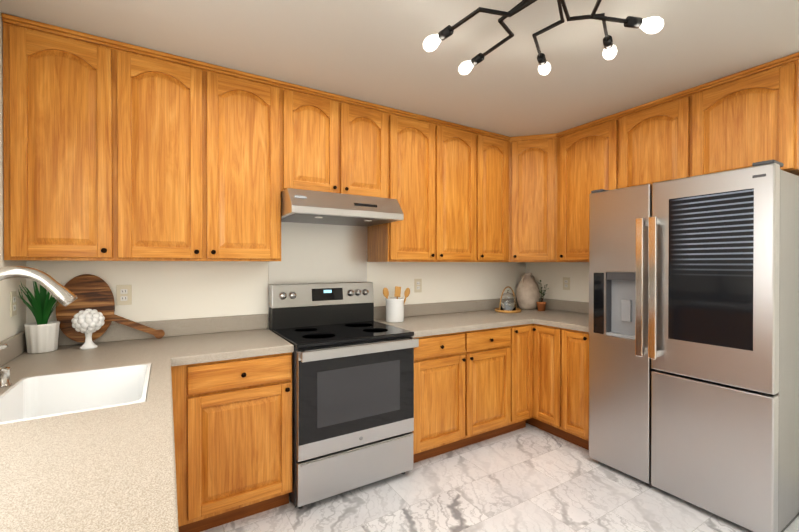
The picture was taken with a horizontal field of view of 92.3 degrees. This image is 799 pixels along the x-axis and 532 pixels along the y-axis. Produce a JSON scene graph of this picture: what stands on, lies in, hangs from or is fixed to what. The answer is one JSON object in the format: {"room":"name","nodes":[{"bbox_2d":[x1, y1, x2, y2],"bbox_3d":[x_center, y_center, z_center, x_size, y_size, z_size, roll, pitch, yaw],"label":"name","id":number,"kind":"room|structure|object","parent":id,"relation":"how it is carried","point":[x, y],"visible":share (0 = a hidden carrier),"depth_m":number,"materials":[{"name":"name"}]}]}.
{"room":"kitchen","nodes":[
{"label":"kitchen","id":0,"kind":"room"},
{"bbox_2d":[0,12,25,341],"bbox_3d":[-0.551,0.123,-0.433,0.145,2.465,5.600,0,0,-31],"label":"wall","id":1,"kind":"structure","parent":0,"point":[11,326],"depth_m":1.73,"materials":[{"name":"white paint"}]},
{"bbox_2d":[10,291,16,316],"bbox_3d":[-1.830,0.179,1.821,0.007,0.116,0.072,0,0,-31],"label":"outlet","id":2,"kind":"object","parent":1,"relation":"attached to","point":[13,303],"visible":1,"depth_m":1.81,"materials":[{"name":"beige plastic"}]},
{"bbox_2d":[26,261,525,328],"bbox_3d":[-0.361,0.105,3.016,4.050,2.465,0.100,0,0,-31],"label":"wall","id":3,"kind":"structure","parent":0,"point":[167,290],"depth_m":2.49,"materials":[{"name":"white paint"}]},
{"bbox_2d":[1,13,136,260],"bbox_3d":[-1.647,-0.574,1.968,0.472,1.092,0.348,0,0,-31],"label":"upper cabinet","id":4,"kind":"object","parent":3,"relation":"attached to","point":[113,150],"depth_m":1.81,"materials":[{"name":"brown wood"}]},
{"bbox_2d":[116,285,131,304],"bbox_3d":[-1.585,0.167,2.210,0.072,0.116,0.007,0,0,-31],"label":"electrical outlet","id":5,"kind":"object","parent":3,"relation":"attached to","point":[123,294],"visible":1,"depth_m":2.21,"materials":[{"name":"beige plastic"}]},
{"bbox_2d":[133,45,296,261],"bbox_3d":[-1.154,-0.575,2.267,0.958,1.092,0.348,0,0,-31],"label":"upper cabinet","id":6,"kind":"object","parent":3,"relation":"attached to","point":[215,147],"depth_m":2.13,"materials":[{"name":"brown wood"}]},
{"bbox_2d":[268,222,366,312],"bbox_3d":[-0.577,0.024,2.822,0.748,0.770,0.004,0,0,-31],"label":"backsplash","id":7,"kind":"structure","parent":3,"relation":"attached to","point":[317,253],"depth_m":2.81,"materials":[{"name":"white paint"}]},
{"bbox_2d":[281,188,403,226],"bbox_3d":[-0.431,-0.378,2.589,0.744,0.159,0.546,0,0,-31],"label":"range hood","id":8,"kind":"object","parent":3,"relation":"attached to","point":[310,206],"visible":0.98,"depth_m":2.38,"materials":[{"name":"silver metal"}]},
{"bbox_2d":[297,85,392,198],"bbox_3d":[-0.483,-0.792,2.673,0.751,0.663,0.348,0,0,-31],"label":"upper cabinet","id":9,"kind":"object","parent":3,"relation":"attached to","point":[345,144],"depth_m":2.54,"materials":[{"name":"brown wood"}]},
{"bbox_2d":[414,279,421,291],"bbox_3d":[0.159,0.166,3.269,0.072,0.116,0.007,0,0,-31],"label":"electrical outlet","id":10,"kind":"object","parent":3,"relation":"attached to","point":[417,285],"visible":1,"depth_m":3.27,"materials":[{"name":"beige plastic"}]},
{"bbox_2d":[367,108,468,261],"bbox_3d":[0.193,-0.579,3.084,0.968,1.092,0.348,0,0,-31],"label":"upper cabinet","id":11,"kind":"object","parent":3,"relation":"attached to","point":[431,155],"depth_m":2.90,"materials":[{"name":"brown wood"}]},
{"bbox_2d":[469,127,516,261],"bbox_3d":[0.720,-0.581,3.376,0.512,1.092,0.396,0,0,-31],"label":"upper cabinet","id":12,"kind":"object","parent":3,"relation":"attached to","point":[492,156],"depth_m":3.24,"materials":[{"name":"brown wood"}]},
{"bbox_2d":[517,134,552,261],"bbox_3d":[1.208,-0.582,3.548,0.607,1.092,0.608,0,0,-31],"label":"upper cabinet","id":13,"kind":"object","parent":3,"relation":"attached to","point":[534,152],"depth_m":3.30,"materials":[{"name":"brown wood"}]},
{"bbox_2d":[0,0,798,136],"bbox_3d":[1.118,-1.165,0.574,4.050,0.100,5.800,0,0,-31],"label":"ceiling","id":14,"kind":"structure","parent":0,"point":[372,51],"depth_m":1.95,"materials":[{"name":"grey paint"}]},
{"bbox_2d":[423,0,663,75],"bbox_3d":[0.554,-1.035,1.390,1.289,0.166,1.297,0,0,-31],"label":"ceiling light","id":15,"kind":"object","parent":14,"relation":"attached to","point":[649,25],"visible":1,"depth_m":1.59,"materials":[{"name":"black metal"}]},
{"bbox_2d":[201,423,798,531],"bbox_3d":[1.118,1.380,0.587,4.050,0.060,5.800,0,0,-31],"label":"floor","id":16,"kind":"structure","parent":0,"point":[529,478],"depth_m":2.19,"materials":[{"name":"stone"}]},
{"bbox_2d":[171,352,291,531],"bbox_3d":[-0.988,0.905,2.194,0.595,0.873,0.657,0,0,-31],"label":"base cabinet","id":17,"kind":"object","parent":16,"relation":"on","point":[232,418],"visible":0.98,"depth_m":1.94,"materials":[{"name":"brown wood"}]},
{"bbox_2d":[269,282,418,508],"bbox_3d":[-0.378,0.733,2.499,0.752,1.215,0.713,0,0,-31],"label":"range","id":18,"kind":"object","parent":16,"relation":"on","point":[352,394],"visible":0.96,"depth_m":2.27,"materials":[{"name":"grey metal"}]},
{"bbox_2d":[412,324,532,462],"bbox_3d":[0.430,0.901,3.054,1.193,0.873,0.657,0,0,-31],"label":"base cabinet","id":19,"kind":"object","parent":16,"relation":"on","point":[473,387],"visible":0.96,"depth_m":2.76,"materials":[{"name":"brown wood"}]},
{"bbox_2d":[526,323,588,449],"bbox_3d":[1.310,0.900,3.317,0.680,0.873,1.122,0,0,-31],"label":"base cabinet","id":20,"kind":"object","parent":16,"relation":"on","point":[560,382],"depth_m":2.89,"materials":[{"name":"brown wood"}]},
{"bbox_2d":[589,159,798,531],"bbox_3d":[1.809,0.414,2.389,0.752,1.853,0.939,0,0,-31],"label":"fridge","id":21,"kind":"object","parent":16,"relation":"on","point":[694,340],"visible":1,"depth_m":2.06,"materials":[{"name":"silver metal"}]},
{"bbox_3d":[-1.064,0.911,1.171,0.633,0.873,2.327,0,0,-31],"label":"base cabinet","id":22,"kind":"object","parent":16,"relation":"on","visible":0},
{"bbox_2d":[0,320,187,531],"bbox_3d":[-1.048,0.482,1.167,0.660,0.299,2.348,0,0,-31],"label":"countertop","id":23,"kind":"structure","parent":22,"relation":"on","point":[87,442],"depth_m":0.99,"materials":[{"name":"white stone"}]},
{"bbox_2d":[0,366,11,386],"bbox_3d":[-1.422,0.397,1.379,0.042,0.066,0.042,0,0,-31],"label":"soap dispenser","id":24,"kind":"object","parent":23,"relation":"on","point":[5,376],"visible":1,"depth_m":1.37,"materials":[{"name":"silver metal"}]},
{"bbox_2d":[0,266,76,349],"bbox_3d":[-1.326,0.215,1.337,0.311,0.430,0.118,0,0,-31],"label":"faucet","id":25,"kind":"object","parent":23,"relation":"on","point":[60,293],"visible":1,"depth_m":1.38,"materials":[{"name":"silver metal"}]},
{"bbox_2d":[18,281,59,353],"bbox_3d":[-1.759,0.224,1.887,0.149,0.408,0.226,0,0,-31],"label":"planter","id":26,"kind":"object","parent":23,"relation":"on","point":[42,334],"visible":0.9,"depth_m":1.89,"materials":[{"name":"white ceramic"}]},
{"bbox_2d":[71,309,104,349],"bbox_3d":[-1.617,0.325,1.996,0.134,0.205,0.136,0,0,-31],"label":"decor","id":27,"kind":"object","parent":23,"relation":"on","point":[88,322],"visible":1,"depth_m":1.97,"materials":[{"name":"white ceramic"}]},
{"bbox_2d":[56,274,164,341],"bbox_3d":[-1.604,0.235,2.154,0.489,0.382,0.077,0,0,-31],"label":"cutting board","id":28,"kind":"object","parent":23,"relation":"on","point":[90,291],"visible":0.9,"depth_m":2.10,"materials":[{"name":"brown wood"}]},
{"bbox_2d":[172,314,293,364],"bbox_3d":[-0.973,0.396,2.212,0.552,0.140,0.638,0,0,-31],"label":"countertop","id":29,"kind":"structure","parent":22,"relation":"on","point":[208,339],"depth_m":2.26,"materials":[{"name":"white stone"}]},
{"bbox_2d":[374,297,566,337],"bbox_3d":[0.694,0.391,3.224,1.827,0.140,0.638,0,0,-31],"label":"countertop","id":30,"kind":"structure","parent":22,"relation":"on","point":[424,319],"depth_m":3.09,"materials":[{"name":"white stone"}]},
{"bbox_2d":[383,286,409,322],"bbox_3d":[-0.025,0.289,2.941,0.234,0.266,0.146,0,0,-31],"label":"utensil crock","id":31,"kind":"object","parent":30,"relation":"on","point":[395,308],"visible":1,"depth_m":2.88,"materials":[{"name":"white ceramic"}]},
{"bbox_2d":[495,286,520,312],"bbox_3d":[1.000,0.303,3.540,0.236,0.232,0.236,0,0,-31],"label":"tray","id":32,"kind":"object","parent":30,"relation":"on","point":[517,310],"visible":0.77,"depth_m":3.48,"materials":[{"name":"brown wood"}]},
{"bbox_2d":[500,290,515,310],"bbox_3d":[0.999,0.316,3.533,0.138,0.185,0.138,0,0,-31],"label":"jar","id":33,"kind":"object","parent":32,"relation":"on","point":[508,300],"visible":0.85,"depth_m":3.48,"materials":[{"name":"white"}]},
{"bbox_2d":[516,273,539,309],"bbox_3d":[1.258,0.243,3.760,0.220,0.350,0.220,0,0,-31],"label":"vase","id":34,"kind":"object","parent":30,"relation":"on","point":[528,294],"visible":1,"depth_m":3.68,"materials":[{"name":"beige ceramic"}]},
{"bbox_2d":[536,280,548,310],"bbox_3d":[1.338,0.274,3.598,0.148,0.290,0.086,0,0,-31],"label":"potted plant","id":35,"kind":"object","parent":30,"relation":"on","point":[541,305],"visible":1,"depth_m":3.57,"materials":[{"name":"green plant"}]},
{"bbox_2d":[536,301,588,331],"bbox_3d":[1.486,0.392,3.048,0.656,0.140,0.485,0,0,-31],"label":"countertop","id":36,"kind":"structure","parent":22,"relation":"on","point":[573,315],"depth_m":3.27,"materials":[{"name":"white stone"}]},
{"bbox_2d":[526,262,588,301],"bbox_3d":[2.806,0.112,1.605,0.100,2.465,5.600,0,0,-31],"label":"wall","id":37,"kind":"structure","parent":0,"point":[551,274],"depth_m":3.62,"materials":[{"name":"white paint"}]},
{"bbox_2d":[563,277,569,289],"bbox_3d":[1.550,0.165,3.569,0.007,0.116,0.072,0,0,-31],"label":"outlet","id":38,"kind":"object","parent":37,"relation":"attached to","point":[566,283],"visible":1,"depth_m":3.56,"materials":[{"name":"beige plastic"}]},
{"bbox_2d":[553,109,628,261],"bbox_3d":[1.596,-0.579,3.113,0.396,1.092,0.647,0,0,-31],"label":"upper cabinet","id":39,"kind":"object","parent":37,"relation":"attached to","point":[594,155],"depth_m":3.06,"materials":[{"name":"brown wood"}]},
{"bbox_2d":[629,94,672,186],"bbox_3d":[1.884,-0.820,2.682,0.348,0.606,0.523,0,0,-31],"label":"upper cabinet","id":40,"kind":"object","parent":37,"relation":"attached to","point":[650,123],"depth_m":2.62,"materials":[{"name":"brown wood"}]},
{"bbox_2d":[673,52,798,179],"bbox_3d":[2.091,-0.819,2.342,0.348,0.606,0.549,0,0,-31],"label":"upper cabinet","id":41,"kind":"object","parent":37,"relation":"attached to","point":[744,118],"depth_m":2.22,"materials":[{"name":"brown wood"}]}
]}

